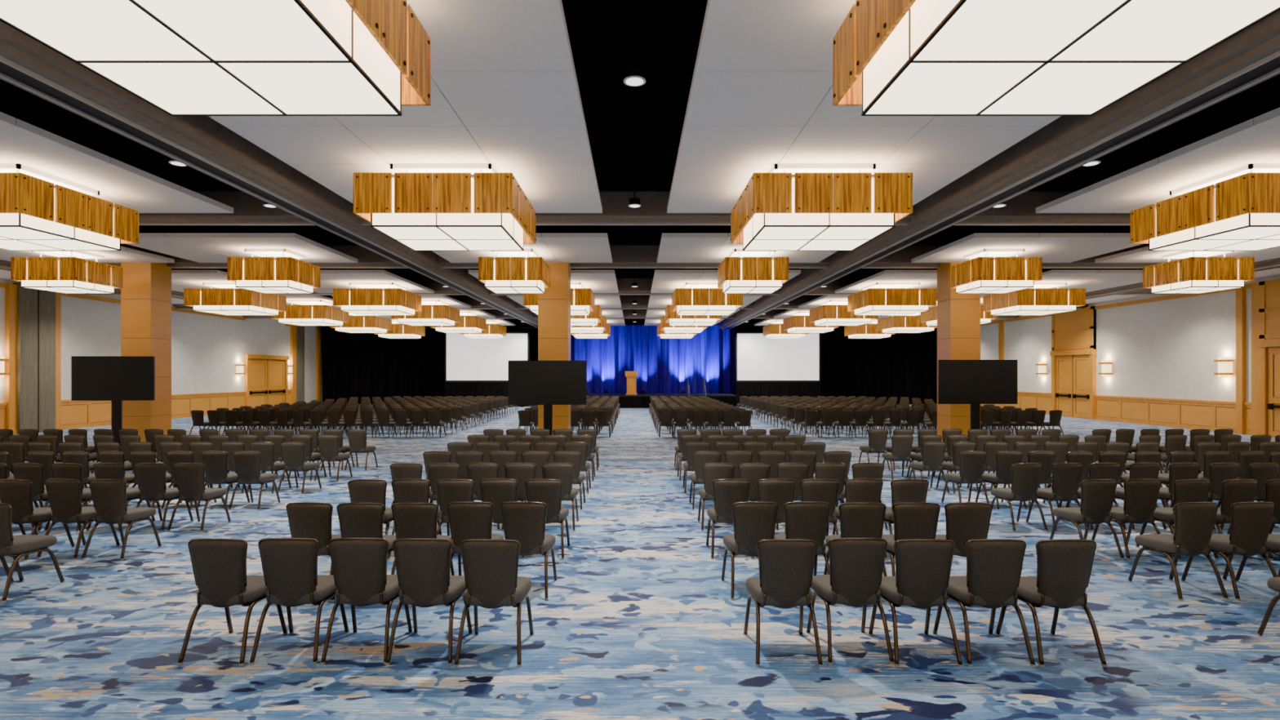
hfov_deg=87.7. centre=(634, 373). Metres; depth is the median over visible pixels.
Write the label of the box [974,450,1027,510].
banquet chair
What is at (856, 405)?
banquet chair
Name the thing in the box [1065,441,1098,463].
banquet chair
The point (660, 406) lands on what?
banquet chair
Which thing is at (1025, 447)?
banquet chair
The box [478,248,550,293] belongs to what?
pendant light
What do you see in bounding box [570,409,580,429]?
banquet chair
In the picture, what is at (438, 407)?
banquet chair
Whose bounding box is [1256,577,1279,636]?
banquet chair
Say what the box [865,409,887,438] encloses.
banquet chair
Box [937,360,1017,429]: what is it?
television
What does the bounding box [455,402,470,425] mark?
banquet chair
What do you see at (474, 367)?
projection screen
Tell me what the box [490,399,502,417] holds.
banquet chair
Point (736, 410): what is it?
banquet chair
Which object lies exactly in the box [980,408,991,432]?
banquet chair
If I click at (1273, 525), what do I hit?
banquet chair
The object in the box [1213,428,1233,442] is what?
banquet chair
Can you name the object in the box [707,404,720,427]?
banquet chair
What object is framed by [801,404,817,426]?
banquet chair
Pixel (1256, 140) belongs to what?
ceiling panel
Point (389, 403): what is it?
banquet chair
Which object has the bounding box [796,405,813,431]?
banquet chair
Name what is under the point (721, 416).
banquet chair
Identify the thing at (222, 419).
banquet chair
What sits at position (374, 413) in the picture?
banquet chair
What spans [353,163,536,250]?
pendant light
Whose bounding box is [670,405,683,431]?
banquet chair
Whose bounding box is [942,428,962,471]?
banquet chair
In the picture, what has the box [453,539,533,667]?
banquet chair
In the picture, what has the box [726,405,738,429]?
banquet chair
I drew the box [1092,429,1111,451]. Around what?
banquet chair
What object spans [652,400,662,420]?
banquet chair
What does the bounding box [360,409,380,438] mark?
banquet chair
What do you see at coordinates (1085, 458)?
banquet chair
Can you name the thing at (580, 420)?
banquet chair
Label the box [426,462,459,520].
banquet chair
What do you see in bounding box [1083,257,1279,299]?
ceiling beam
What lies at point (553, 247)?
cloud
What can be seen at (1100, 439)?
banquet chair
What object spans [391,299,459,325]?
pendant light
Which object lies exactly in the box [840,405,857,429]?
banquet chair
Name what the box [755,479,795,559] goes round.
banquet chair
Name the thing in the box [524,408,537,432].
banquet chair
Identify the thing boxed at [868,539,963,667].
banquet chair
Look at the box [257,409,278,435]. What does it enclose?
banquet chair
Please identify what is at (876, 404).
banquet chair
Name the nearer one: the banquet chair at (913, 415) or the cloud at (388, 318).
the banquet chair at (913, 415)
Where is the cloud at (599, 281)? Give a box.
[468,268,618,293]
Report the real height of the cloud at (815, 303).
1.200 m
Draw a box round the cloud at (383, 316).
[348,312,391,317]
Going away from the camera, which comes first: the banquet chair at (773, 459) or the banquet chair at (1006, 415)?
the banquet chair at (773, 459)
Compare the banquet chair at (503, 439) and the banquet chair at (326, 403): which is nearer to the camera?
the banquet chair at (503, 439)
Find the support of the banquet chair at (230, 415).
on the floor
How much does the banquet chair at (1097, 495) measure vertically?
0.927 m
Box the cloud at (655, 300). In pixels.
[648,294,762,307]
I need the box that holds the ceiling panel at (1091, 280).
[1031,268,1142,292]
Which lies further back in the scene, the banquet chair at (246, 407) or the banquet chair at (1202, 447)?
the banquet chair at (246, 407)
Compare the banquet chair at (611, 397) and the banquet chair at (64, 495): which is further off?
the banquet chair at (611, 397)
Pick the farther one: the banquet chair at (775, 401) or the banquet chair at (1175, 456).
the banquet chair at (775, 401)
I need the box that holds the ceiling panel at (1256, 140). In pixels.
[1035,106,1279,213]
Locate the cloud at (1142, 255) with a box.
[1094,225,1279,262]
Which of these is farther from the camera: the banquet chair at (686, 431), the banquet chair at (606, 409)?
the banquet chair at (606, 409)
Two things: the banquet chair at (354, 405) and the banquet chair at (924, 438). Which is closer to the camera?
the banquet chair at (924, 438)
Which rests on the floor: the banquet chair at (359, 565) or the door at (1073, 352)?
the banquet chair at (359, 565)
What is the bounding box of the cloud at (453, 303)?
[331,268,471,307]
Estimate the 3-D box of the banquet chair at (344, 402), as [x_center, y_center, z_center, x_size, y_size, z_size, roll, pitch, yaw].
[-12.965,1.696,29.582,0.498,0.927,0.631,0,0,2]
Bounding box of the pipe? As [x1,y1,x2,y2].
[425,327,536,328]
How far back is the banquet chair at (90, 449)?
14.78 m
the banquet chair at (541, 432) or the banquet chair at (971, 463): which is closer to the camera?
the banquet chair at (971, 463)
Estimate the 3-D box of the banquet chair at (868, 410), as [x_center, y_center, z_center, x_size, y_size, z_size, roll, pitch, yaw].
[8.176,1.696,23.964,0.498,0.927,0.631,0,0,-3]
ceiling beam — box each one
[0,21,537,328]
[0,259,186,299]
[77,278,1181,294]
[104,244,1279,268]
[138,191,1130,225]
[173,295,1088,309]
[241,309,1020,318]
[719,9,1279,329]
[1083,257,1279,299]
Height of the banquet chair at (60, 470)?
0.927 m
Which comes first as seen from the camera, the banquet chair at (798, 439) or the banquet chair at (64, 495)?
the banquet chair at (64, 495)
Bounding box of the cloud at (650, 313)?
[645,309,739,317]
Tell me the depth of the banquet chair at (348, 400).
30.75 m
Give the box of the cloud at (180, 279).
[171,268,237,292]
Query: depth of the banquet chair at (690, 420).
23.73 m
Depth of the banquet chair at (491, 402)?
30.73 m
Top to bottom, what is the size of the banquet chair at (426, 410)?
0.927 m
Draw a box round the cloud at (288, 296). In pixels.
[223,268,340,307]
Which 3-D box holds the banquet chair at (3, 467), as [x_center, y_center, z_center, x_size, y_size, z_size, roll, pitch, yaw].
[-8.906,1.696,9.461,0.498,0.927,0.631,0,0,3]
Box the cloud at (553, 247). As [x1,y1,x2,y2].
[431,225,612,262]
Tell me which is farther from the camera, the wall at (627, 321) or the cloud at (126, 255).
the wall at (627, 321)
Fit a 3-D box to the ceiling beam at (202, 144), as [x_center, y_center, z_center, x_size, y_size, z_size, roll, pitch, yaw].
[-6.100,-3.615,19.500,0.840,1.370,51.000,0,0,0]
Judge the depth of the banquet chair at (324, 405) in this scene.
26.50 m
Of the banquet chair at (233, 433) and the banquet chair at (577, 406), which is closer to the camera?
the banquet chair at (233, 433)
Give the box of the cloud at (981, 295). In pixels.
[928,268,1045,307]
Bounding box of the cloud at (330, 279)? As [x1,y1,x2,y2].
[313,268,434,293]
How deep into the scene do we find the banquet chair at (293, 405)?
26.48 m
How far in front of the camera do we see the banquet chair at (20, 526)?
8.23 m
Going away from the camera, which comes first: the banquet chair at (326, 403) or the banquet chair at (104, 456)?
the banquet chair at (104, 456)
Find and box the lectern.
[625,371,637,395]
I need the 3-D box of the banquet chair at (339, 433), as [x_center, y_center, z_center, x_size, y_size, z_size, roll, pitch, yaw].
[-6.698,1.696,15.047,0.498,0.927,0.631,0,0,2]
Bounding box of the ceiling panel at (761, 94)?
[666,0,1061,213]
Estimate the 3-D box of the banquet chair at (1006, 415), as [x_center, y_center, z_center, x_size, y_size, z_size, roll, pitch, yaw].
[12.432,1.696,22.559,0.498,0.927,0.631,0,0,-4]
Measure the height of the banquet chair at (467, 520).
0.927 m
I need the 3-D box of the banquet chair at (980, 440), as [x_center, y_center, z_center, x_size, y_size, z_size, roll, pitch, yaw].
[7.064,1.696,13.628,0.498,0.927,0.631,0,0,-3]
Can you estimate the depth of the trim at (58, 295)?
25.29 m
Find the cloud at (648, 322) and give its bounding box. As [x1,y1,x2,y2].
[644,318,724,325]
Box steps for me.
[687,377,706,396]
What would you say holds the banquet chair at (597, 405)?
on the floor
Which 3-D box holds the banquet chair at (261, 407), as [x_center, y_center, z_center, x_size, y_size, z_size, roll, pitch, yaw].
[-14.099,1.696,25.405,0.498,0.927,0.631,0,0,5]
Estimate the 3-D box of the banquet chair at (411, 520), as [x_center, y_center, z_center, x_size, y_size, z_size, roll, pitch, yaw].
[-2.106,1.696,6.616,0.498,0.927,0.631,0,0,0]
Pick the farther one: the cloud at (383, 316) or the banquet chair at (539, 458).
the cloud at (383, 316)
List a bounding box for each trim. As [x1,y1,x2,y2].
[0,282,291,429]
[4,283,17,435]
[55,292,62,429]
[290,324,296,404]
[315,328,320,400]
[980,283,1251,435]
[998,320,1004,408]
[1235,287,1246,434]
[1250,282,1259,435]
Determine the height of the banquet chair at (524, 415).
0.927 m
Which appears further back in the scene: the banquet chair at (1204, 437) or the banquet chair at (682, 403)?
the banquet chair at (682, 403)
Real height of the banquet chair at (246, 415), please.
0.927 m
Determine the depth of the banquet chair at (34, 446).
11.96 m
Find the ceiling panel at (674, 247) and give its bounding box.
[657,225,837,262]
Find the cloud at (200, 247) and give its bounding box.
[128,225,358,262]
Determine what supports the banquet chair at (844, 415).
on the floor
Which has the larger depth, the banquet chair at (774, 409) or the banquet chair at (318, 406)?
the banquet chair at (774, 409)
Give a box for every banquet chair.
[0,428,13,441]
[0,441,28,471]
[0,451,13,479]
[0,462,39,507]
[0,479,75,560]
[0,502,64,602]
[0,555,13,582]
[8,435,31,462]
[11,462,48,531]
[17,524,26,534]
[18,429,58,462]
[26,441,62,463]
[26,451,84,507]
[35,478,120,559]
[36,435,62,462]
[43,428,62,453]
[44,462,92,532]
[57,441,99,488]
[61,451,95,506]
[63,435,97,461]
[68,429,96,453]
[80,479,161,559]
[86,462,155,531]
[90,434,130,473]
[92,428,121,462]
[93,450,151,506]
[96,442,132,471]
[118,428,137,435]
[119,435,157,461]
[127,441,175,488]
[127,451,182,507]
[129,462,193,531]
[144,428,163,462]
[153,435,174,462]
[159,441,182,471]
[160,450,217,510]
[167,429,186,442]
[167,462,231,531]
[177,538,287,666]
[180,435,201,451]
[188,441,233,488]
[189,409,213,435]
[197,450,250,510]
[199,428,217,442]
[206,409,229,435]
[208,435,229,472]
[216,408,236,427]
[217,441,263,493]
[222,409,247,435]
[224,428,244,441]
[228,451,280,510]
[231,408,253,429]
[235,435,273,473]
[238,405,251,429]
[240,409,262,430]
[246,408,269,433]
[247,441,291,493]
[248,428,281,462]
[248,537,349,665]
[254,405,275,429]
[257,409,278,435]
[261,404,279,426]
[261,435,299,481]
[262,408,284,432]
[268,405,289,430]
[272,404,285,427]
[273,409,297,435]
[274,428,306,462]
[277,441,321,494]
[279,402,289,406]
[279,408,293,429]
[284,405,303,431]
[285,502,341,601]
[287,404,307,427]
[287,435,326,481]
[291,409,311,430]
[293,402,303,406]
[294,408,315,434]
[297,405,319,431]
[298,428,331,466]
[301,404,321,427]
[305,402,315,408]
[309,401,319,406]
[309,409,328,435]
[311,408,331,432]
[313,405,333,429]
[314,435,352,481]
[317,404,335,426]
[320,402,330,408]
[320,428,354,471]
[320,537,412,665]
[326,409,347,436]
[327,408,347,430]
[328,405,348,429]
[329,404,343,427]
[330,502,395,601]
[333,402,344,414]
[334,401,345,408]
[342,408,362,433]
[342,409,362,431]
[343,405,364,431]
[344,429,377,471]
[345,404,360,427]
[347,402,359,413]
[347,479,393,534]
[348,400,360,410]
[359,404,376,427]
[359,405,376,431]
[360,402,375,414]
[360,408,379,431]
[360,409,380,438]
[372,400,382,410]
[373,404,391,427]
[373,405,392,431]
[374,408,395,434]
[374,409,396,438]
[385,400,395,406]
[385,537,472,666]
[386,479,441,559]
[387,402,397,414]
[387,462,432,531]
[388,404,405,427]
[390,405,408,431]
[391,408,410,434]
[391,409,413,438]
[391,502,454,575]
[398,400,408,404]
[401,402,412,425]
[402,404,419,426]
[404,405,423,431]
[407,408,426,434]
[408,409,430,438]
[409,400,419,404]
[415,402,426,406]
[416,404,428,427]
[420,405,438,431]
[422,451,451,502]
[423,408,441,434]
[426,409,446,438]
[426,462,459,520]
[429,402,439,406]
[431,404,443,427]
[434,405,451,431]
[435,479,474,535]
[438,408,457,434]
[442,402,457,423]
[444,404,462,427]
[446,502,503,575]
[447,442,472,463]
[449,405,467,431]
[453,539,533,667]
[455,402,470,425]
[455,451,484,479]
[459,404,475,427]
[462,401,478,422]
[466,462,499,530]
[467,402,483,425]
[467,435,489,451]
[471,400,485,420]
[475,442,501,462]
[476,401,491,422]
[479,478,519,559]
[483,400,497,420]
[483,429,503,442]
[484,397,494,416]
[488,450,524,502]
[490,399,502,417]
[493,435,515,450]
[495,397,508,416]
[500,501,557,599]
[501,396,513,414]
[501,462,536,531]
[506,428,526,441]
[506,441,531,462]
[517,409,533,429]
[519,435,541,451]
[520,451,550,502]
[521,479,569,559]
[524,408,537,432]
[529,405,537,430]
[529,428,550,441]
[533,409,537,429]
[533,441,559,462]
[541,462,578,531]
[543,435,566,451]
[552,428,573,442]
[553,451,586,510]
[562,441,591,493]
[570,408,583,429]
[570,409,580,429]
[570,435,595,481]
[572,405,585,430]
[575,404,587,427]
[577,428,599,471]
[581,409,595,429]
[583,408,598,432]
[586,405,599,428]
[588,404,600,427]
[595,409,611,438]
[598,408,613,434]
[600,405,613,431]
[602,404,614,427]
[604,402,616,425]
[605,401,616,417]
[606,400,617,420]
[608,397,618,416]
[608,399,617,417]
[610,396,619,414]
[648,395,657,413]
[650,397,659,416]
[651,399,661,417]
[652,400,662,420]
[652,401,663,422]
[653,402,665,423]
[653,404,666,427]
[655,405,668,431]
[657,408,671,434]
[658,409,674,438]
[668,404,680,427]
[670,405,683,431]
[671,408,685,429]
[673,409,688,438]
[674,428,697,471]
[677,435,702,481]
[680,402,690,423]
[681,404,693,427]
[682,441,710,493]
[683,405,697,430]
[686,408,701,432]
[688,451,721,510]
[689,409,704,429]
[691,402,702,406]
[694,404,706,427]
[696,405,711,431]
[697,462,734,531]
[699,429,719,442]
[700,408,715,429]
[704,402,715,406]
[704,409,720,435]
[706,435,728,451]
[706,479,754,559]
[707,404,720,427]
[711,405,725,429]
[714,441,739,462]
[715,408,730,429]
[717,402,728,406]
[720,404,733,427]
[720,409,736,435]
[720,502,777,600]
[722,429,743,441]
[724,450,754,502]
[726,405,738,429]
[730,408,746,434]
[731,435,754,450]
[735,409,751,429]
[737,395,746,408]
[737,462,770,501]
[741,396,751,410]
[742,442,768,462]
[743,539,822,667]
[745,397,757,416]
[746,428,766,442]
[750,399,762,417]
[754,400,767,420]
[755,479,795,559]
[756,397,768,416]
[756,434,778,451]
[757,451,786,502]
[760,401,775,422]
[766,400,780,419]
[766,402,782,425]
[768,428,789,442]
[771,441,796,462]
[773,401,787,422]
[773,404,789,427]
[773,502,830,576]
[776,462,809,530]
[780,402,795,425]
[781,405,798,431]
[783,435,805,451]
[786,401,799,422]
[787,404,804,427]
[788,450,817,479]
[789,408,807,434]
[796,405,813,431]
[797,402,808,425]
[799,409,819,438]
[800,441,826,463]
[800,479,839,546]
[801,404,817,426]
[805,408,823,434]
[806,537,894,665]
[810,405,828,431]
[811,402,822,422]
[813,462,847,518]
[814,450,851,502]
[815,409,835,438]
[820,404,832,427]
[820,408,839,434]
[823,502,887,576]
[824,402,835,406]
[826,405,844,431]
[832,409,853,437]
[832,478,887,559]
[834,404,846,427]
[836,408,854,434]
[838,402,848,408]
[838,462,888,530]
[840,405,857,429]
[843,404,861,427]
[848,409,868,438]
[849,400,858,404]
[852,402,862,408]
[852,408,871,434]
[855,405,874,429]
[857,404,875,427]
[858,429,890,471]
[860,401,870,406]
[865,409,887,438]
[868,408,888,434]
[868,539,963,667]
[871,402,882,410]
[871,405,888,431]
[878,404,896,427]
[881,434,915,480]
[881,502,940,576]
[883,409,902,438]
[884,408,902,434]
[884,429,915,471]
[884,479,928,559]
[891,405,911,429]
[897,404,911,427]
[900,409,919,431]
[905,405,924,429]
[905,428,937,467]
[906,408,925,434]
[906,435,944,481]
[908,441,950,493]
[909,400,921,410]
[913,404,925,427]
[920,404,937,427]
[921,405,937,429]
[922,408,937,429]
[924,400,933,408]
[924,402,936,425]
[924,410,937,428]
[932,538,1035,666]
[933,435,968,476]
[935,441,980,493]
[935,502,992,601]
[941,450,989,503]
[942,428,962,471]
[966,441,1010,492]
[967,429,987,442]
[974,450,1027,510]
[975,435,997,473]
[980,405,1001,429]
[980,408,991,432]
[980,409,995,429]
[983,404,995,427]
[986,408,1007,429]
[987,435,1025,473]
[990,409,1013,435]
[991,428,1010,441]
[991,462,1048,532]
[995,405,1016,429]
[995,441,1040,488]
[995,539,1106,667]
[1000,408,1022,434]
[1007,409,1028,435]
[1007,450,1058,507]
[1016,408,1039,434]
[1016,428,1035,441]
[1024,409,1045,435]
[1026,462,1088,531]
[1029,435,1051,450]
[1038,409,1063,435]
[1041,429,1061,442]
[1042,451,1093,507]
[1044,441,1068,488]
[1049,479,1124,559]
[1057,435,1079,461]
[1062,462,1126,531]
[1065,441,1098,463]
[1074,451,1126,502]
[1084,435,1106,461]
[1091,479,1168,559]
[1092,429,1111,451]
[1094,441,1129,473]
[1097,428,1134,462]
[1115,462,1167,530]
[1120,451,1166,507]
[1124,441,1162,487]
[1126,435,1162,473]
[1127,502,1228,601]
[1131,428,1164,471]
[1135,479,1218,560]
[1157,451,1195,502]
[1158,428,1184,471]
[1158,462,1199,528]
[1160,435,1186,473]
[1181,502,1277,600]
[1184,429,1209,451]
[1192,434,1214,462]
[1194,441,1221,473]
[1197,451,1230,479]
[1206,462,1239,531]
[1207,450,1264,502]
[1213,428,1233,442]
[1214,479,1264,559]
[1217,462,1279,507]
[1219,434,1241,451]
[1226,441,1250,462]
[1226,479,1279,559]
[1235,533,1279,581]
[1249,435,1271,450]
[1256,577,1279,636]
[1257,441,1279,462]
[1262,450,1279,502]
[1268,523,1275,533]
[1275,435,1279,442]
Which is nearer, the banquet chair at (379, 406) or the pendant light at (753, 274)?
the pendant light at (753, 274)
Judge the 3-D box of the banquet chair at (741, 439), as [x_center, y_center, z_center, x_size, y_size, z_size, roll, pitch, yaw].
[2.179,1.696,13.628,0.498,0.927,0.631,0,0,1]
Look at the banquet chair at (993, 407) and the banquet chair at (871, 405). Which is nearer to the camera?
the banquet chair at (993, 407)
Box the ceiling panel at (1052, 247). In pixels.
[911,225,1141,262]
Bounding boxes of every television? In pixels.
[71,355,155,453]
[507,360,586,435]
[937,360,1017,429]
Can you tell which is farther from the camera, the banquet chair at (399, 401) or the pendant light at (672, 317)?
the banquet chair at (399, 401)
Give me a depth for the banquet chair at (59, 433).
14.78 m
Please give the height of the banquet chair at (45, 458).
0.927 m
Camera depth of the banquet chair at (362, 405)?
26.51 m
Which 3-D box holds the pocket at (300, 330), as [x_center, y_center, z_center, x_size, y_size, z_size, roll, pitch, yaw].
[-21.940,-0.470,43.650,0.120,5.260,1.100,0,0,0]
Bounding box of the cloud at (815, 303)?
[798,268,937,307]
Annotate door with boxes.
[244,354,288,408]
[1049,306,1097,419]
[1256,279,1279,437]
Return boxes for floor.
[0,404,1279,719]
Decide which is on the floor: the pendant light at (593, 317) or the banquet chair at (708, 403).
the banquet chair at (708, 403)
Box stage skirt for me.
[586,395,736,407]
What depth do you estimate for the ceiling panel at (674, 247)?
17.01 m
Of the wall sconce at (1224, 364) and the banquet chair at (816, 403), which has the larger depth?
the banquet chair at (816, 403)
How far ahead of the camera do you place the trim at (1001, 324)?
39.03 m
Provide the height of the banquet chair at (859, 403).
0.927 m
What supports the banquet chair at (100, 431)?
on the floor
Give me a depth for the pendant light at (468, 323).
33.26 m
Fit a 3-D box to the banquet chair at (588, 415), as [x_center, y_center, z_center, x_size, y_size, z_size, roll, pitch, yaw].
[-1.569,1.696,22.565,0.498,0.927,0.631,0,0,-2]
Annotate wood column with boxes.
[120,253,171,442]
[537,262,570,435]
[937,262,980,442]
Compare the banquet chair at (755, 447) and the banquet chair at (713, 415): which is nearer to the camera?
the banquet chair at (755, 447)
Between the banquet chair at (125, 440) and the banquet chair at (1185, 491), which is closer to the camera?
the banquet chair at (1185, 491)
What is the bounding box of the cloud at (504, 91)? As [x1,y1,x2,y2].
[208,0,602,213]
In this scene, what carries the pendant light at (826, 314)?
hanging from the ceiling
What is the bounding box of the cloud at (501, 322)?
[484,318,515,325]
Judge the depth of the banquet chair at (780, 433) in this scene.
14.78 m
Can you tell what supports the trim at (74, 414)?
attached to the wall at (206, 349)
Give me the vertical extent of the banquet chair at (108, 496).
0.927 m
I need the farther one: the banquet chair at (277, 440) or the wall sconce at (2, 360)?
the wall sconce at (2, 360)
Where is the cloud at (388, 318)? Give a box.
[388,318,403,324]
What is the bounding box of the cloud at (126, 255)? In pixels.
[0,225,174,262]
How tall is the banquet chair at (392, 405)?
0.927 m
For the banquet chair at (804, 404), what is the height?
0.927 m
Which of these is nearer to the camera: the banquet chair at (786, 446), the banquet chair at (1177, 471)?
the banquet chair at (1177, 471)
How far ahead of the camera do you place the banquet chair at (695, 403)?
27.93 m
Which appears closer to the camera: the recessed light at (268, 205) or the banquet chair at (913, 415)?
the recessed light at (268, 205)
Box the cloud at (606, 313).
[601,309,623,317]
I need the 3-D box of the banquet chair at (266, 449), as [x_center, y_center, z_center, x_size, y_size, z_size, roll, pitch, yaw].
[-6.706,1.696,12.241,0.498,0.927,0.631,0,0,2]
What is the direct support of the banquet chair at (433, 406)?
on the floor
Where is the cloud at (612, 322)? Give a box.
[606,318,625,325]
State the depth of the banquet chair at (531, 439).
13.35 m
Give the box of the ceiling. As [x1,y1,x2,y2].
[0,0,1279,295]
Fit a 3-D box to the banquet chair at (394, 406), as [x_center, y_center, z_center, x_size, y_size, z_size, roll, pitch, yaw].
[-8.976,1.696,25.351,0.498,0.927,0.631,0,0,3]
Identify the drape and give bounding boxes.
[322,324,538,404]
[570,324,734,395]
[734,324,937,404]
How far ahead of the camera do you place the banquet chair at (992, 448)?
11.99 m
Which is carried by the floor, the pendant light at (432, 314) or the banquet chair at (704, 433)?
the banquet chair at (704, 433)
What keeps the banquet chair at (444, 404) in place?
on the floor
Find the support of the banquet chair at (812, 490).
on the floor
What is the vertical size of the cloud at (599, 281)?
1.200 m
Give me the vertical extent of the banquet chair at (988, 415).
0.927 m
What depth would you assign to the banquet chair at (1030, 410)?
23.72 m
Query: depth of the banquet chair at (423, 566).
5.00 m
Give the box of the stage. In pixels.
[586,393,733,408]
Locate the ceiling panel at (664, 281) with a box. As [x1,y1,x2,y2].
[650,268,800,293]
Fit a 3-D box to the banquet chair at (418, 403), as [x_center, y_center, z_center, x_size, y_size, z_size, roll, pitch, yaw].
[-8.975,1.696,28.204,0.498,0.927,0.631,0,0,1]
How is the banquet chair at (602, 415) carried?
on the floor
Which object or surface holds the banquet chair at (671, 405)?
on the floor
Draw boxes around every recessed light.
[168,158,186,166]
[262,201,275,207]
[993,201,1006,207]
[1083,158,1100,166]
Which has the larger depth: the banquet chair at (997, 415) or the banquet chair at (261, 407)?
the banquet chair at (261, 407)
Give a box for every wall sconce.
[0,356,8,377]
[235,362,245,375]
[288,364,293,375]
[1035,362,1046,376]
[1098,360,1111,376]
[1213,357,1233,377]
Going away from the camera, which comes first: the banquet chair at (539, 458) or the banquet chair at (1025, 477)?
the banquet chair at (1025, 477)
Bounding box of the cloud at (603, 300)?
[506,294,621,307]
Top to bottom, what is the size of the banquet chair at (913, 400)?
0.927 m
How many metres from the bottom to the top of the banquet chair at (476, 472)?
0.927 m
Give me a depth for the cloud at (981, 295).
27.87 m
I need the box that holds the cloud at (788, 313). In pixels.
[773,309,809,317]
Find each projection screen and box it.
[444,331,529,407]
[735,331,821,406]
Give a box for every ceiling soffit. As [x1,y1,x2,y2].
[0,269,278,319]
[1085,268,1279,303]
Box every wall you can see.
[0,278,322,403]
[502,318,766,324]
[979,275,1279,402]
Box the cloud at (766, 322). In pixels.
[753,318,785,325]
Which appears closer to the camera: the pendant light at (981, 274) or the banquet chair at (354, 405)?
the pendant light at (981, 274)
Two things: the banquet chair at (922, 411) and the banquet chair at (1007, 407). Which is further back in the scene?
the banquet chair at (1007, 407)
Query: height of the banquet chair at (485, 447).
0.927 m
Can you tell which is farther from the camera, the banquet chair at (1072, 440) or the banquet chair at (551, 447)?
the banquet chair at (1072, 440)
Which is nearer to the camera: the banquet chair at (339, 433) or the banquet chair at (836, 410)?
the banquet chair at (339, 433)
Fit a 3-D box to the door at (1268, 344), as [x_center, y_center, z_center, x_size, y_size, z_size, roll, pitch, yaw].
[21.500,-0.490,21.750,0.200,5.300,2.400,0,0,0]
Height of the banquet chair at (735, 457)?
0.927 m
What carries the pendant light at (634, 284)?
in the ceiling
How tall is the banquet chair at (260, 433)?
0.927 m
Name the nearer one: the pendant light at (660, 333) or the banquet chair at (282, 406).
the banquet chair at (282, 406)
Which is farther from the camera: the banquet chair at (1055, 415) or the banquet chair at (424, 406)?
the banquet chair at (424, 406)
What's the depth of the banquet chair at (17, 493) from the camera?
7.78 m
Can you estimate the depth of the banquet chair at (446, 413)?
23.71 m
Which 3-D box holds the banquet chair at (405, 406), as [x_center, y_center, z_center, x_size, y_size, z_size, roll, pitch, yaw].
[-8.973,1.696,26.759,0.498,0.927,0.631,0,0,4]
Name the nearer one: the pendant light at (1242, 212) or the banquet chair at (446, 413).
the pendant light at (1242, 212)
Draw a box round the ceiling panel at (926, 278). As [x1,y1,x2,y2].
[835,268,937,293]
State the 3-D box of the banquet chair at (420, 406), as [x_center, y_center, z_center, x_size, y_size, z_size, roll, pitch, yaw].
[-8.420,1.696,26.755,0.498,0.927,0.631,0,0,1]
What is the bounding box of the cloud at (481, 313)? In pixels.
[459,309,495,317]
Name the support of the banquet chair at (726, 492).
on the floor
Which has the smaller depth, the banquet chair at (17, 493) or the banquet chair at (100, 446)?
the banquet chair at (17, 493)
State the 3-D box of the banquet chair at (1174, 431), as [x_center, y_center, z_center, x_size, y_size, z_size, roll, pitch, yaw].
[11.998,1.696,15.057,0.498,0.927,0.631,0,0,-5]
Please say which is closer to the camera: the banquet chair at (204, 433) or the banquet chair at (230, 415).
the banquet chair at (204, 433)
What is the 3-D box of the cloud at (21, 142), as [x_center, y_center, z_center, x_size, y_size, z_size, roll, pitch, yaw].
[-9.975,-3.700,7.600,4.438,1.200,10.588,0,0,0]
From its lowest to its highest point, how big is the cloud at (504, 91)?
1.200 m
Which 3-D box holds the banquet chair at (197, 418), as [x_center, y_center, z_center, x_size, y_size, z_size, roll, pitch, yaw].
[-14.674,1.696,22.603,0.498,0.927,0.631,0,0,3]
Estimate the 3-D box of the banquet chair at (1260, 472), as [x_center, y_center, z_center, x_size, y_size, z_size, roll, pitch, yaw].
[8.688,1.696,9.445,0.498,0.927,0.631,0,0,-5]
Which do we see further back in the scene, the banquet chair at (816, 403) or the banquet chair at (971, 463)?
the banquet chair at (816, 403)
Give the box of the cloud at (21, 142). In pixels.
[0,111,233,213]
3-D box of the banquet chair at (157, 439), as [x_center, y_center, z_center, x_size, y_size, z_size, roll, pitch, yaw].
[-9.459,1.696,13.637,0.498,0.927,0.631,0,0,4]
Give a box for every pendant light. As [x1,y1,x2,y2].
[0,0,430,115]
[0,163,138,250]
[10,250,122,293]
[183,282,286,315]
[226,248,320,293]
[271,299,348,325]
[329,313,391,333]
[333,282,422,315]
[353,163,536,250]
[373,320,425,338]
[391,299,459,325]
[430,311,486,333]
[460,320,506,338]
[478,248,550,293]
[523,282,595,315]
[570,305,602,325]
[570,315,607,333]
[570,324,610,338]
[623,0,645,86]
[628,151,640,207]
[631,268,637,287]
[657,324,697,338]
[660,315,707,333]
[664,305,721,325]
[671,282,742,315]
[717,248,788,293]
[730,163,912,250]
[762,320,808,338]
[782,311,839,333]
[808,299,877,325]
[832,0,1279,115]
[844,320,895,338]
[847,282,936,315]
[877,313,937,333]
[920,299,997,325]
[948,248,1041,293]
[982,282,1085,315]
[1130,163,1279,250]
[1142,250,1254,293]
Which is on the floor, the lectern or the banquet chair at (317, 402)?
the banquet chair at (317, 402)
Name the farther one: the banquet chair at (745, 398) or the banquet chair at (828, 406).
the banquet chair at (745, 398)
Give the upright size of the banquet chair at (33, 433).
0.927 m
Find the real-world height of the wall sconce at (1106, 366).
0.720 m
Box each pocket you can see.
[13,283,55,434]
[296,325,304,401]
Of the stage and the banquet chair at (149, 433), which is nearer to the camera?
the banquet chair at (149, 433)

